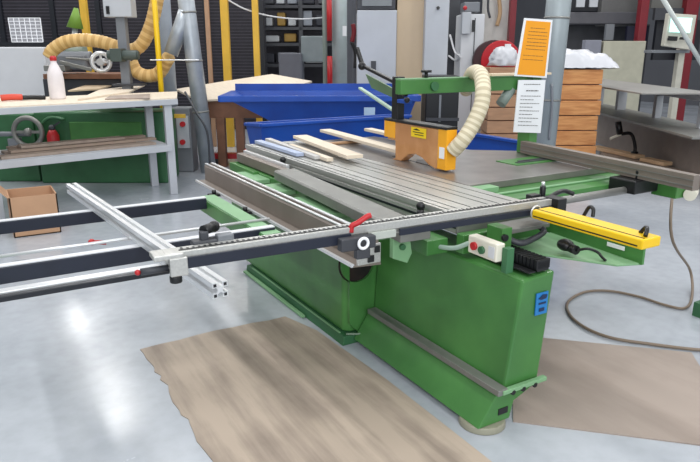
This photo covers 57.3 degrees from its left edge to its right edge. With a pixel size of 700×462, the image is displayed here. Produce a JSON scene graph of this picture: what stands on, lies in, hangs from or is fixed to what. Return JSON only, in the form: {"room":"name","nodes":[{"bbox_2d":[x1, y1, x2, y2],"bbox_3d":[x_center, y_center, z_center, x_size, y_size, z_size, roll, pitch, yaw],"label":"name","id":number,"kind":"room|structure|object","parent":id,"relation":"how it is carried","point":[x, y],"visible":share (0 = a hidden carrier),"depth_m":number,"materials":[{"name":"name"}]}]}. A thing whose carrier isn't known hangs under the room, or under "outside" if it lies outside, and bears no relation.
{"room":"woodworking shop","nodes":[
{"label":"woodworking shop","id":0,"kind":"room"},
{"bbox_2d":[43,0,163,58],"bbox_3d":[-3.259,-2.743,8.473,1.701,0.935,0.179,0,16,0],"label":"flexible hose","id":1,"kind":"object","parent":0,"point":[146,36],"visible":0.8,"depth_m":8.46,"materials":[{"name":"plastic"}]},
{"bbox_2d":[184,91,210,163],"bbox_3d":[-1.914,-1.284,7.987,0.470,0.882,0.058,14,21,41],"label":"cable","id":2,"kind":"object","parent":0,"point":[186,94],"visible":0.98,"depth_m":7.90,"materials":[{"name":"rubber"}]},
{"bbox_2d":[0,101,699,461],"bbox_3d":[-0.516,-1.282,10.781,28.000,0.200,25.000,-9,18,-29],"label":"floor","id":3,"kind":"structure","parent":0,"point":[77,384],"depth_m":3.78,"materials":[{"name":"paint"}]},
{"bbox_2d":[0,42,50,45],"bbox_3d":[-5.575,-2.298,10.834,1.602,1.726,0.300,0,16,0],"label":"shelf rail","id":4,"kind":"object","parent":3,"relation":"on","point":[1,43],"visible":0.17,"depth_m":10.46,"materials":[{"name":"black metal"}]},
{"bbox_2d":[8,18,43,41],"bbox_3d":[-5.299,-3.285,10.462,0.584,0.389,0.138,0,16,0],"label":"grid","id":5,"kind":"object","parent":4,"relation":"on","point":[22,29],"visible":1,"depth_m":10.47,"materials":[{"name":"metal"}]},
{"bbox_2d":[0,185,60,237],"bbox_3d":[-3.016,-0.269,5.912,0.515,0.500,0.630,-9,18,-29],"label":"cardboard box","id":6,"kind":"object","parent":3,"relation":"on","point":[38,200],"visible":0.72,"depth_m":5.72,"materials":[{"name":"cardboard"}]},
{"bbox_2d":[0,47,62,98],"bbox_3d":[-5.282,-2.109,10.315,1.174,1.644,0.600,0,16,0],"label":"panel","id":7,"kind":"object","parent":3,"relation":"on","point":[22,71],"visible":0.21,"depth_m":9.90,"materials":[{"name":"paint"}]},
{"bbox_2d":[79,0,94,71],"bbox_3d":[-4.525,-3.130,11.066,0.108,3.200,0.108,0,16,0],"label":"post","id":8,"kind":"object","parent":3,"relation":"on","point":[83,5],"visible":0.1,"depth_m":10.89,"materials":[{"name":"metal"}]},
{"bbox_2d":[43,8,133,96],"bbox_3d":[-3.852,-2.161,9.484,1.188,2.196,0.972,0,16,0],"label":"machine","id":9,"kind":"object","parent":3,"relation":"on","point":[69,59],"visible":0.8,"depth_m":9.19,"materials":[{"name":"grey metal"}]},
{"bbox_2d":[68,85,111,91],"bbox_3d":[-3.606,-2.026,8.999,0.397,0.020,1.944,-3,16,-10],"label":"board","id":10,"kind":"object","parent":9,"relation":"on","point":[85,87],"visible":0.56,"depth_m":8.67,"materials":[{"name":"wood"}]},
{"bbox_2d":[0,91,177,218],"bbox_3d":[-3.190,-0.846,6.869,3.446,1.090,1.213,-12,20,-37],"label":"workbench","id":11,"kind":"object","parent":3,"relation":"on","point":[167,99],"visible":0.84,"depth_m":6.80,"materials":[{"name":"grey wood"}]},
{"bbox_2d":[0,94,45,100],"bbox_3d":[-3.425,-1.403,6.709,0.431,0.076,0.074,-11,19,-35],"label":"tool","id":12,"kind":"object","parent":11,"relation":"on","point":[5,97],"visible":1,"depth_m":6.67,"materials":[{"name":"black plastic"}]},
{"bbox_2d":[47,56,65,99],"bbox_3d":[-3.158,-1.644,6.861,0.164,0.450,0.164,-9,18,-29],"label":"bottle","id":13,"kind":"object","parent":11,"relation":"on","point":[55,79],"visible":1,"depth_m":6.81,"materials":[{"name":"white plastic"}]},
{"bbox_2d":[1,142,132,153],"bbox_3d":[-3.015,-0.920,6.949,1.372,0.026,0.140,-13,20,-39],"label":"board","id":14,"kind":"object","parent":11,"relation":"on","point":[2,151],"visible":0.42,"depth_m":6.65,"materials":[{"name":"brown wood"}]},
{"bbox_2d":[6,135,145,148],"bbox_3d":[-2.988,-0.990,7.087,1.473,0.026,0.100,-13,20,-39],"label":"board","id":15,"kind":"object","parent":14,"relation":"on","point":[130,136],"visible":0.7,"depth_m":7.40,"materials":[{"name":"wood"}]},
{"bbox_2d":[0,141,155,159],"bbox_3d":[-2.814,-0.854,6.715,1.575,0.026,0.160,-13,20,-39],"label":"board","id":16,"kind":"object","parent":11,"relation":"on","point":[145,143],"visible":1,"depth_m":6.64,"materials":[{"name":"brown wood"}]},
{"bbox_2d":[8,137,155,152],"bbox_3d":[-2.827,-0.929,6.871,1.524,0.026,0.120,-13,20,-39],"label":"board","id":17,"kind":"object","parent":16,"relation":"on","point":[20,150],"visible":1,"depth_m":6.78,"materials":[{"name":"wood"}]},
{"bbox_2d":[17,136,124,148],"bbox_3d":[-2.964,-0.954,6.849,1.067,0.026,0.160,-13,20,-39],"label":"board","id":18,"kind":"object","parent":17,"relation":"on","point":[111,138],"visible":1,"depth_m":6.78,"materials":[{"name":"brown wood"}]},
{"bbox_2d":[0,140,166,160],"bbox_3d":[-2.899,-0.878,6.890,1.792,0.020,0.769,-11,19,-34],"label":"shelf","id":19,"kind":"object","parent":11,"relation":"attached to","point":[159,146],"depth_m":6.68,"materials":[{"name":"metal"}]},
{"bbox_2d":[47,121,59,141],"bbox_3d":[-3.576,-1.140,7.738,0.166,0.369,0.140,-9,18,-29],"label":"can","id":20,"kind":"object","parent":19,"relation":"on","point":[52,135],"visible":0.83,"depth_m":7.68,"materials":[{"name":"red paint"}]},
{"bbox_2d":[78,86,143,100],"bbox_3d":[-2.956,-1.747,8.011,0.434,0.020,2.856,-3,16,-10],"label":"board","id":21,"kind":"object","parent":11,"relation":"on","point":[100,93],"visible":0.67,"depth_m":7.65,"materials":[{"name":"brown wood"}]},
{"bbox_2d":[105,94,149,99],"bbox_3d":[-2.471,-1.499,7.144,0.456,0.015,0.678,-5,16,-16],"label":"board","id":22,"kind":"object","parent":11,"relation":"on","point":[135,96],"visible":1,"depth_m":6.92,"materials":[{"name":"grey wood"}]},
{"bbox_2d":[0,108,178,182],"bbox_3d":[-3.368,-1.073,8.062,2.202,0.878,0.700,0,16,0],"label":"machine","id":23,"kind":"object","parent":3,"relation":"on","point":[25,128],"visible":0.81,"depth_m":7.90,"materials":[{"name":"paint"}]},
{"bbox_2d":[103,0,146,107],"bbox_3d":[-2.897,-1.968,8.317,0.414,2.460,0.377,-1,16,-2],"label":"press","id":24,"kind":"object","parent":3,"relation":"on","point":[120,10],"visible":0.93,"depth_m":8.12,"materials":[{"name":"grey paint"}]},
{"bbox_2d":[0,0,267,130],"bbox_3d":[-4.847,-3.610,12.738,6.358,3.214,0.560,0,16,0],"label":"wall","id":25,"kind":"structure","parent":3,"relation":"on","point":[54,15],"depth_m":12.81,"materials":[{"name":"grey metal"}]},
{"bbox_2d":[159,0,177,107],"bbox_3d":[-2.634,-2.709,9.210,0.180,3.400,0.180,-9,18,-29],"label":"round column","id":26,"kind":"structure","parent":3,"relation":"on","point":[165,23],"depth_m":9.12,"materials":[{"name":"metal"}]},
{"bbox_2d":[151,0,185,117],"bbox_3d":[-2.349,-2.276,8.101,0.450,3.228,0.179,0,16,0],"label":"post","id":27,"kind":"object","parent":3,"relation":"on","point":[154,2],"visible":0.33,"depth_m":8.13,"materials":[{"name":"metal"}]},
{"bbox_2d":[173,106,198,171],"bbox_3d":[-2.257,-1.245,8.700,0.267,0.861,0.380,0,16,0],"label":"switch box","id":28,"kind":"object","parent":3,"relation":"on","point":[187,157],"depth_m":8.60,"materials":[{"name":"metal"}]},
{"bbox_2d":[164,0,215,172],"bbox_3d":[-2.103,-2.383,8.258,0.574,3.306,0.235,-1,16,-5],"label":"duct","id":29,"kind":"object","parent":3,"relation":"on","point":[184,30],"visible":0.87,"depth_m":8.24,"materials":[{"name":"metal"}]},
{"bbox_2d":[130,52,174,82],"bbox_3d":[-2.613,-2.152,8.418,0.678,0.396,0.229,3,16,9],"label":"flexible hose","id":30,"kind":"object","parent":29,"relation":"hanging from","point":[139,73],"visible":0.84,"depth_m":8.38,"materials":[{"name":"plastic"}]},
{"bbox_2d":[150,59,198,60],"bbox_3d":[-2.199,-2.143,8.020,0.614,0.016,0.016,0,16,0],"label":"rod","id":31,"kind":"object","parent":29,"relation":"attached to","point":[150,59],"visible":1,"depth_m":8.02,"materials":[{"name":"metal"}]},
{"bbox_2d":[204,0,216,146],"bbox_3d":[-2.328,-2.994,10.585,0.069,3.200,0.069,0,16,0],"label":"post","id":32,"kind":"object","parent":3,"relation":"on","point":[206,2],"visible":0.79,"depth_m":10.58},
{"bbox_2d":[214,152,236,163],"bbox_3d":[-1.750,-1.059,9.339,0.665,0.154,0.150,0,16,0],"label":"truck","id":33,"kind":"object","parent":3,"relation":"on","point":[231,155],"visible":0.11,"depth_m":9.26,"materials":[{"name":"red paint"}]},
{"bbox_2d":[220,0,234,146],"bbox_3d":[-2.043,-2.994,10.585,0.120,3.200,0.120,0,16,0],"label":"post","id":34,"kind":"object","parent":3,"relation":"on","point":[224,8],"visible":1,"depth_m":10.54,"materials":[{"name":"metal"}]},
{"bbox_2d":[228,0,321,19],"bbox_3d":[-1.139,-3.706,10.739,1.822,0.293,0.149,-8,17,-25],"label":"cable","id":35,"kind":"object","parent":34,"relation":"hanging from","point":[228,0],"visible":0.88,"depth_m":10.70,"materials":[{"name":"paint"}]},
{"bbox_2d":[208,101,262,166],"bbox_3d":[-1.677,-1.502,9.448,0.915,0.949,1.000,0,16,0],"label":"wooden table","id":36,"kind":"object","parent":3,"relation":"on","point":[220,111],"visible":0.6,"depth_m":8.92,"materials":[{"name":"brown wood"}]},
{"bbox_2d":[177,74,311,100],"bbox_3d":[-1.464,-2.133,9.473,1.834,0.321,1.546,-9,18,-29],"label":"plywood sheet","id":37,"kind":"object","parent":36,"relation":"on","point":[213,90],"visible":0.44,"depth_m":9.72,"materials":[{"name":"wood"}]},
{"bbox_2d":[251,0,262,121],"bbox_3d":[-1.543,-2.994,10.585,0.096,3.200,0.096,0,16,0],"label":"post","id":38,"kind":"object","parent":3,"relation":"on","point":[255,13],"visible":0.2,"depth_m":10.50,"materials":[{"name":"metal"}]},
{"bbox_2d":[279,53,303,79],"bbox_3d":[-1.084,-2.552,12.061,0.419,1.548,0.600,0,16,0],"label":"machine cover","id":39,"kind":"object","parent":3,"relation":"on","point":[290,64],"visible":0.36,"depth_m":11.63,"materials":[{"name":"metal"}]},
{"bbox_2d":[264,0,331,120],"bbox_3d":[-1.111,-4.129,14.031,1.866,3.509,1.250,0,16,0],"label":"storage rack","id":40,"kind":"object","parent":3,"relation":"on","point":[313,72],"visible":0.16,"depth_m":14.42,"materials":[{"name":"metal"}]},
{"bbox_2d":[266,18,273,25],"bbox_3d":[-1.698,-4.442,13.605,0.126,0.166,0.400,0,16,0],"label":"storage box","id":41,"kind":"object","parent":40,"relation":"on","point":[269,21],"visible":1,"depth_m":13.42,"materials":[{"name":"plastic"}]},
{"bbox_2d":[265,0,274,4],"bbox_3d":[-1.692,-4.888,13.479,0.187,0.221,0.400,0,16,0],"label":"storage box","id":42,"kind":"object","parent":40,"relation":"on","point":[267,2],"visible":0.96,"depth_m":13.32,"materials":[{"name":"plastic"}]},
{"bbox_2d":[267,53,275,62],"bbox_3d":[-1.723,-3.731,13.806,0.213,0.191,0.400,0,16,0],"label":"storage box","id":43,"kind":"object","parent":40,"relation":"on","point":[271,57],"visible":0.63,"depth_m":13.62,"materials":[{"name":"plastic"}]},
{"bbox_2d":[266,36,280,41],"bbox_3d":[-1.646,-4.113,13.698,0.295,0.127,0.400,0,16,0],"label":"storage box","id":44,"kind":"object","parent":40,"relation":"on","point":[268,38],"visible":1,"depth_m":13.51,"materials":[{"name":"plastic"}]},
{"bbox_2d":[276,0,285,4],"bbox_3d":[-1.454,-4.869,13.484,0.166,0.182,0.400,0,16,0],"label":"storage box","id":45,"kind":"object","parent":40,"relation":"on","point":[279,2],"visible":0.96,"depth_m":13.32,"materials":[{"name":"plastic"}]},
{"bbox_2d":[277,13,286,25],"bbox_3d":[-1.445,-4.489,13.591,0.168,0.265,0.400,0,16,0],"label":"storage box","id":46,"kind":"object","parent":40,"relation":"on","point":[280,22],"visible":1,"depth_m":13.41,"materials":[{"name":"cardboard"}]},
{"bbox_2d":[284,34,296,41],"bbox_3d":[-1.266,-4.133,13.692,0.253,0.168,0.400,0,16,0],"label":"storage box","id":47,"kind":"object","parent":40,"relation":"on","point":[287,37],"visible":1,"depth_m":13.50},
{"bbox_2d":[288,19,296,25],"bbox_3d":[-1.216,-4.432,13.607,0.168,0.146,0.400,0,16,0],"label":"storage box","id":48,"kind":"object","parent":40,"relation":"on","point":[291,22],"visible":0.78,"depth_m":13.42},
{"bbox_2d":[287,0,297,4],"bbox_3d":[-1.204,-4.907,13.473,0.208,0.260,0.400,0,16,0],"label":"storage box","id":49,"kind":"object","parent":40,"relation":"on","point":[290,2],"visible":0.86,"depth_m":13.31,"materials":[{"name":"plastic"}]},
{"bbox_2d":[264,5,321,10],"bbox_3d":[-1.034,-4.765,13.669,1.655,0.059,0.900,0,16,0],"label":"shelf","id":50,"kind":"object","parent":40,"relation":"attached to","point":[266,7],"depth_m":13.24,"materials":[{"name":"metal"}]},
{"bbox_2d":[265,27,321,30],"bbox_3d":[-1.043,-4.348,13.787,1.669,0.060,0.900,0,16,0],"label":"shelf","id":51,"kind":"object","parent":40,"relation":"attached to","point":[266,28],"depth_m":13.36,"materials":[{"name":"metal"}]},
{"bbox_2d":[267,63,322,66],"bbox_3d":[-1.059,-3.628,13.991,1.695,0.061,0.900,0,16,0],"label":"shelf","id":52,"kind":"object","parent":40,"relation":"attached to","point":[268,64],"depth_m":13.56,"materials":[{"name":"metal"}]},
{"bbox_2d":[266,43,331,45],"bbox_3d":[-1.050,-4.039,13.874,1.680,0.060,0.900,0,16,0],"label":"shelf","id":53,"kind":"object","parent":40,"relation":"attached to","point":[267,44],"depth_m":13.44,"materials":[{"name":"metal"}]},
{"bbox_2d":[303,11,312,25],"bbox_3d":[-0.889,-4.508,13.586,0.188,0.304,0.400,0,16,0],"label":"storage box","id":54,"kind":"object","parent":40,"relation":"on","point":[306,14],"visible":0.91,"depth_m":13.40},
{"bbox_2d":[303,0,314,4],"bbox_3d":[-0.873,-4.851,13.489,0.249,0.143,0.400,0,16,0],"label":"storage box","id":55,"kind":"object","parent":40,"relation":"on","point":[305,2],"visible":0.93,"depth_m":13.31,"materials":[{"name":"plastic"}]},
{"bbox_2d":[301,36,322,61],"bbox_3d":[-0.688,-3.404,11.976,0.422,0.458,0.500,0,16,0],"label":"electrical box","id":56,"kind":"object","parent":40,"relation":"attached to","point":[311,46],"visible":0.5,"depth_m":11.73,"materials":[{"name":"metal"}]},
{"bbox_2d":[316,15,321,25],"bbox_3d":[-0.566,-4.470,13.597,0.293,0.225,0.400,0,16,0],"label":"storage box","id":57,"kind":"object","parent":40,"relation":"on","point":[318,21],"visible":0.44,"depth_m":13.41,"materials":[{"name":"plastic"}]},
{"bbox_2d":[140,316,491,461],"bbox_3d":[-0.180,0.846,2.880,0.990,0.005,2.246,-9,18,-29],"label":"sheet","id":58,"kind":"object","parent":3,"relation":"on","point":[280,389],"visible":1,"depth_m":3.00,"materials":[{"name":"wood"}]},
{"bbox_2d":[218,83,420,120],"bbox_3d":[-0.363,-1.200,7.963,2.363,1.174,1.332,-1,16,-2],"label":"blue skip","id":59,"kind":"object","parent":3,"relation":"on","point":[272,102],"visible":0.7,"depth_m":7.60,"materials":[{"name":"paint"}]},
{"bbox_2d":[244,114,411,143],"bbox_3d":[-0.188,-0.676,6.515,1.705,0.955,0.425,-9,18,-29],"label":"blue skip","id":60,"kind":"object","parent":3,"relation":"on","point":[280,130],"visible":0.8,"depth_m":6.17,"materials":[{"name":"paint"}]},
{"bbox_2d":[322,0,356,83],"bbox_3d":[-0.096,-3.429,10.653,0.435,4.000,0.890,-9,18,-29],"label":"pillar","id":61,"kind":"structure","parent":3,"relation":"on","point":[336,14],"depth_m":10.84,"materials":[{"name":"metal"}]},
{"bbox_2d":[342,26,346,35],"bbox_3d":[-0.092,-3.346,10.709,0.067,0.160,0.030,0,16,0],"label":"switch plate","id":62,"kind":"object","parent":61,"relation":"attached to","point":[344,28],"depth_m":10.70,"materials":[{"name":"white plastic"}]},
{"bbox_2d":[0,47,699,435],"bbox_3d":[-0.045,-0.221,3.681,3.896,1.620,3.448,-9,18,-29],"label":"saw","id":63,"kind":"object","parent":3,"relation":"on","point":[359,249],"visible":1,"depth_m":3.23,"materials":[{"name":"green paint"}]},
{"bbox_2d":[66,183,227,298],"bbox_3d":[-1.092,-0.029,3.116,0.058,0.058,2.161,-11,19,-34],"label":"aluminum profile","id":64,"kind":"object","parent":63,"relation":"on","point":[212,284],"visible":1,"depth_m":2.90,"materials":[{"name":"silver metal"}]},
{"bbox_2d":[255,140,303,156],"bbox_3d":[-0.548,-0.632,4.850,0.060,0.024,0.783,-9,18,-29],"label":"board","id":65,"kind":"object","parent":63,"relation":"on","point":[260,142],"visible":1,"depth_m":4.78,"materials":[{"name":"wood"}]},
{"bbox_2d":[265,138,319,159],"bbox_3d":[-0.449,-0.630,4.845,0.050,0.024,1.040,-8,17,-25],"label":"board","id":66,"kind":"object","parent":63,"relation":"on","point":[314,156],"visible":0.94,"depth_m":4.75,"materials":[{"name":"wood"}]},
{"bbox_2d":[289,144,332,161],"bbox_3d":[-0.299,-0.571,4.635,0.050,0.024,0.744,-8,18,-25],"label":"board","id":67,"kind":"object","parent":63,"relation":"on","point":[323,157],"visible":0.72,"depth_m":4.41,"materials":[{"name":"brown wood"}]},
{"bbox_2d":[293,135,362,158],"bbox_3d":[-0.188,-0.634,4.747,0.120,0.024,1.128,-7,17,-22],"label":"board","id":68,"kind":"object","parent":63,"relation":"on","point":[345,153],"visible":1,"depth_m":4.62,"materials":[{"name":"brown wood"}]},
{"bbox_2d":[329,141,356,144],"bbox_3d":[-0.032,-0.717,5.176,0.300,0.018,0.050,-9,18,-29],"label":"batten","id":69,"kind":"object","parent":63,"relation":"on","point":[338,142],"visible":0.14,"depth_m":5.14,"materials":[{"name":"wood"}]},
{"bbox_2d":[320,129,394,152],"bbox_3d":[0.078,-0.720,5.052,0.100,0.024,1.368,-8,17,-25],"label":"board","id":70,"kind":"object","parent":63,"relation":"on","point":[384,146],"visible":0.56,"depth_m":4.98,"materials":[{"name":"brown wood"}]},
{"bbox_2d":[364,128,383,134],"bbox_3d":[0.320,-0.824,5.421,0.080,0.024,0.692,-8,18,-26],"label":"board","id":71,"kind":"object","parent":63,"relation":"on","point":[372,130],"visible":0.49,"depth_m":5.55,"materials":[{"name":"brown wood"}]},
{"bbox_2d":[447,64,490,156],"bbox_3d":[0.804,-0.815,4.201,0.246,0.542,0.888,4,16,13],"label":"hose","id":72,"kind":"object","parent":63,"relation":"attached to","point":[479,74],"visible":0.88,"depth_m":3.85,"materials":[{"name":"plastic"}]},
{"bbox_2d":[489,72,550,75],"bbox_3d":[1.164,-1.091,4.447,0.561,0.014,0.098,-9,18,-29],"label":"shelf","id":73,"kind":"object","parent":63,"relation":"attached to","point":[548,73],"depth_m":4.35,"materials":[{"name":"wood"}]},
{"bbox_2d":[513,80,545,132],"bbox_3d":[1.262,-0.871,4.502,0.274,0.378,0.010,-9,18,-29],"label":"paper notice","id":74,"kind":"object","parent":63,"relation":"attached to","point":[530,93],"visible":1,"depth_m":4.50,"materials":[{"name":"paper"}]},
{"bbox_2d":[518,84,539,125],"bbox_3d":[1.261,-0.881,4.493,0.199,0.297,0.001,-9,18,-29],"label":"print","id":75,"kind":"object","parent":74,"relation":"attached to","point":[528,94],"depth_m":4.49},
{"bbox_2d":[514,18,552,77],"bbox_3d":[1.260,-1.251,4.393,0.322,0.397,0.010,-9,18,-29],"label":"notice","id":76,"kind":"object","parent":63,"relation":"attached to","point":[534,46],"visible":1,"depth_m":4.39,"materials":[{"name":"orange paper"}]},
{"bbox_2d":[525,28,547,60],"bbox_3d":[1.270,-1.279,4.386,0.217,0.217,0.001,-9,18,-29],"label":"print","id":77,"kind":"object","parent":76,"relation":"attached to","point":[536,39],"depth_m":4.39},
{"bbox_2d":[512,223,645,266],"bbox_3d":[0.951,0.045,2.881,0.439,0.115,0.610,-9,18,-29],"label":"tray","id":78,"kind":"object","parent":63,"relation":"on","point":[531,242],"depth_m":2.86,"materials":[{"name":"green paint"}]},
{"bbox_2d":[356,0,449,120],"bbox_3d":[0.700,-2.322,9.050,1.216,2.743,0.960,0,16,0],"label":"cabinet","id":79,"kind":"object","parent":3,"relation":"on","point":[405,38],"visible":0.55,"depth_m":8.62,"materials":[{"name":"metal"}]},
{"bbox_2d":[371,61,375,69],"bbox_3d":[0.319,-2.245,8.708,0.068,0.132,0.020,0,16,0],"label":"vent","id":80,"kind":"object","parent":79,"relation":"attached to","point":[373,63],"depth_m":8.69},
{"bbox_2d":[421,75,459,129],"bbox_3d":[1.137,-1.324,8.178,0.411,1.296,0.540,0,16,0],"label":"cabinet","id":81,"kind":"object","parent":3,"relation":"on","point":[438,108],"visible":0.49,"depth_m":7.89,"materials":[{"name":"metal"}]},
{"bbox_2d":[447,0,460,74],"bbox_3d":[1.565,-2.650,9.955,0.209,2.881,0.200,0,16,0],"label":"panel","id":82,"kind":"object","parent":3,"relation":"on","point":[455,5],"visible":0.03,"depth_m":9.73,"materials":[{"name":"metal"}]},
{"bbox_2d":[454,2,484,132],"bbox_3d":[1.734,-2.177,9.449,0.336,2.247,0.630,0,16,0],"label":"machine","id":83,"kind":"object","parent":3,"relation":"on","point":[469,35],"visible":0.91,"depth_m":9.13,"materials":[{"name":"paint"}]},
{"bbox_2d":[449,34,460,56],"bbox_3d":[1.544,-2.725,9.392,0.040,0.325,0.663,-1,16,-5],"label":"cable","id":84,"kind":"object","parent":83,"relation":"attached to","point":[450,34],"visible":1,"depth_m":9.51,"materials":[{"name":"paint"}]},
{"bbox_2d":[448,55,461,60],"bbox_3d":[1.550,-2.550,9.438,0.040,0.082,0.659,-2,16,-6],"label":"cable","id":85,"kind":"object","parent":83,"relation":"attached to","point":[449,56],"visible":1,"depth_m":9.45,"materials":[{"name":"paint"}]},
{"bbox_2d":[457,130,516,150],"bbox_3d":[1.523,-0.538,6.239,0.665,0.840,1.385,-9,18,-29],"label":"blue skip","id":86,"kind":"object","parent":3,"relation":"on","point":[480,141],"visible":0.22,"depth_m":5.90,"materials":[{"name":"paint"}]},
{"bbox_2d":[478,0,508,132],"bbox_3d":[2.221,-2.618,9.844,0.418,2.881,0.230,0,16,0],"label":"board","id":87,"kind":"object","parent":3,"relation":"on","point":[495,11],"visible":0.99,"depth_m":9.69,"materials":[{"name":"wood"}]},
{"bbox_2d":[472,40,517,66],"bbox_3d":[2.068,-1.850,9.230,0.665,1.736,0.250,0,16,0],"label":"hose reel","id":88,"kind":"object","parent":3,"relation":"on","point":[481,55],"visible":0.41,"depth_m":8.96,"materials":[{"name":"red metal"}]},
{"bbox_2d":[480,67,517,138],"bbox_3d":[2.083,-1.526,8.725,0.534,1.373,0.431,0,16,0],"label":"wooden crate","id":89,"kind":"object","parent":3,"relation":"on","point":[498,121],"visible":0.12,"depth_m":8.51,"materials":[{"name":"brown wood"}]},
{"bbox_2d":[487,46,517,65],"bbox_3d":[2.052,-2.338,8.534,0.445,0.256,0.429,-9,18,-29],"label":"plastic bag","id":90,"kind":"object","parent":89,"relation":"on","point":[507,55],"visible":0.94,"depth_m":8.40,"materials":[{"name":"plastic"}]},
{"bbox_2d":[507,0,516,43],"bbox_3d":[2.419,-2.572,9.727,0.088,2.856,0.120,0,16,0],"label":"steel post","id":91,"kind":"object","parent":3,"relation":"on","point":[512,3],"visible":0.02,"depth_m":9.53,"materials":[{"name":"metal"}]},
{"bbox_2d":[536,0,571,145],"bbox_3d":[2.208,-2.103,6.888,0.333,3.505,0.303,-9,18,-29],"label":"round column","id":92,"kind":"structure","parent":3,"relation":"on","point":[558,11],"depth_m":6.87,"materials":[{"name":"metal"}]},
{"bbox_2d":[556,69,602,153],"bbox_3d":[2.928,-1.526,8.765,0.630,1.353,0.915,0,16,0],"label":"wooden crate","id":93,"kind":"object","parent":3,"relation":"on","point":[580,104],"visible":0.41,"depth_m":8.28,"materials":[{"name":"brown wood"}]},
{"bbox_2d":[564,48,618,68],"bbox_3d":[3.008,-2.295,8.496,0.880,0.250,0.840,0,16,0],"label":"plastic sheet","id":94,"kind":"object","parent":93,"relation":"on","point":[582,58],"visible":0.7,"depth_m":8.15,"materials":[{"name":"plastic"}]},
{"bbox_2d":[582,40,601,52],"bbox_3d":[4.750,-2.885,12.798,0.314,1.787,0.200,0,16,0],"label":"tall cabinet","id":95,"kind":"object","parent":3,"relation":"on","point":[594,46],"visible":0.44,"depth_m":12.49,"materials":[{"name":"metal"}]},
{"bbox_2d":[513,338,699,445],"bbox_3d":[1.299,0.759,3.185,0.962,0.006,0.926,4,16,13],"label":"sheet","id":96,"kind":"object","parent":3,"relation":"on","point":[628,391],"visible":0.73,"depth_m":3.10,"materials":[{"name":"wood"}]},
{"bbox_2d":[567,0,649,110],"bbox_3d":[5.583,-4.273,13.964,2.063,3.824,1.000,0,16,0],"label":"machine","id":97,"kind":"object","parent":3,"relation":"on","point":[604,20],"visible":0.37,"depth_m":13.61,"materials":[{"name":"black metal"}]},
{"bbox_2d":[601,41,645,110],"bbox_3d":[5.360,-2.876,12.800,0.825,1.769,0.200,0,16,0],"label":"panel","id":98,"kind":"object","parent":3,"relation":"on","point":[629,55],"visible":0.36,"depth_m":12.59,"materials":[{"name":"metal"}]},
{"bbox_2d":[565,198,699,350],"bbox_3d":[1.825,0.110,4.018,0.824,0.812,1.154,6,17,19],"label":"air hose","id":99,"kind":"object","parent":3,"relation":"on","point":[671,199],"visible":0.96,"depth_m":4.02,"materials":[{"name":"rubber"}]},
{"bbox_2d":[595,79,699,173],"bbox_3d":[3.941,-1.571,9.377,1.020,1.120,4.926,0,16,1],"label":"bench","id":100,"kind":"object","parent":3,"relation":"on","point":[657,136],"visible":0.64,"depth_m":8.84,"materials":[{"name":"grey paint"}]},
{"bbox_2d":[600,151,699,186],"bbox_3d":[4.058,-0.860,8.737,0.431,0.100,2.617,-3,16,-10],"label":"stack","id":101,"kind":"object","parent":3,"relation":"on","point":[601,153],"visible":0.14,"depth_m":9.11,"materials":[{"name":"wood"}]},
{"bbox_2d":[595,145,644,158],"bbox_3d":[3.992,-1.190,9.608,0.180,0.050,1.023,-5,16,-16],"label":"board","id":102,"kind":"object","parent":101,"relation":"on","point":[598,147],"visible":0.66,"depth_m":9.47,"materials":[{"name":"brown wood"}]},
{"bbox_2d":[609,121,637,153],"bbox_3d":[3.968,-1.328,9.256,0.438,0.518,0.100,0,16,1],"label":"handle","id":103,"kind":"object","parent":101,"relation":"on","point":[618,124],"visible":0.95,"depth_m":9.22,"materials":[{"name":"black plastic"}]},
{"bbox_2d":[640,157,672,165],"bbox_3d":[4.191,-0.954,8.773,0.160,0.050,0.432,-5,17,-18],"label":"board","id":104,"kind":"object","parent":101,"relation":"on","point":[660,162],"visible":1,"depth_m":8.70,"materials":[{"name":"brown wood"}]},
{"bbox_2d":[634,0,699,120],"bbox_3d":[6.476,-3.928,13.023,1.409,3.671,0.400,0,16,0],"label":"frame","id":105,"kind":"object","parent":3,"relation":"on","point":[691,7],"visible":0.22,"depth_m":12.88,"materials":[{"name":"dark red painted metal"},{"name":"grey metal"}]},
{"bbox_2d":[644,13,696,118],"bbox_3d":[5.133,-2.402,10.409,0.635,2.158,0.460,0,16,0],"label":"terminal","id":106,"kind":"object","parent":3,"relation":"on","point":[671,36],"visible":0.77,"depth_m":10.10,"materials":[{"name":"white plastic"}]},
{"bbox_2d":[644,50,689,52],"bbox_3d":[5.119,-2.903,10.351,0.606,0.046,0.300,0,16,0],"label":"shelf","id":107,"kind":"object","parent":106,"relation":"attached to","point":[645,51],"depth_m":10.21,"materials":[{"name":"metal"}]},
{"bbox_2d":[692,300,699,317],"bbox_3d":[2.209,0.469,3.999,0.120,0.120,0.060,-9,18,-29],"label":"machine","id":108,"kind":"object","parent":3,"relation":"on","point":[696,307],"visible":1,"depth_m":3.98,"materials":[{"name":"green paint"}]},
{"bbox_2d":[350,24,355,67],"bbox_3d":[0.062,-2.942,10.186,0.129,0.681,0.074,-2,16,-8],"label":"tool","id":109,"kind":"object","parent":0,"point":[353,35],"visible":0.82,"depth_m":10.14,"materials":[{"name":"red paint"}]},
{"bbox_2d":[347,0,482,82],"bbox_3d":[-5.898,-6.750,18.725,28.000,6.000,0.200,-9,18,-29],"label":"wall","id":110,"kind":"structure","parent":0,"point":[462,1],"depth_m":22.56,"materials":[{"name":"paint"}]},
{"bbox_2d":[514,0,699,105],"bbox_3d":[11.966,-5.952,15.900,0.200,6.000,23.000,-9,18,-29],"label":"wall","id":111,"kind":"structure","parent":0,"point":[656,72],"depth_m":20.17,"materials":[{"name":"paint"}]},
{"bbox_2d":[661,0,699,64],"bbox_3d":[3.095,-1.821,5.928,0.851,0.704,0.042,-9,18,-28],"label":"pipe","id":112,"kind":"object","parent":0,"point":[665,3],"visible":1,"depth_m":5.88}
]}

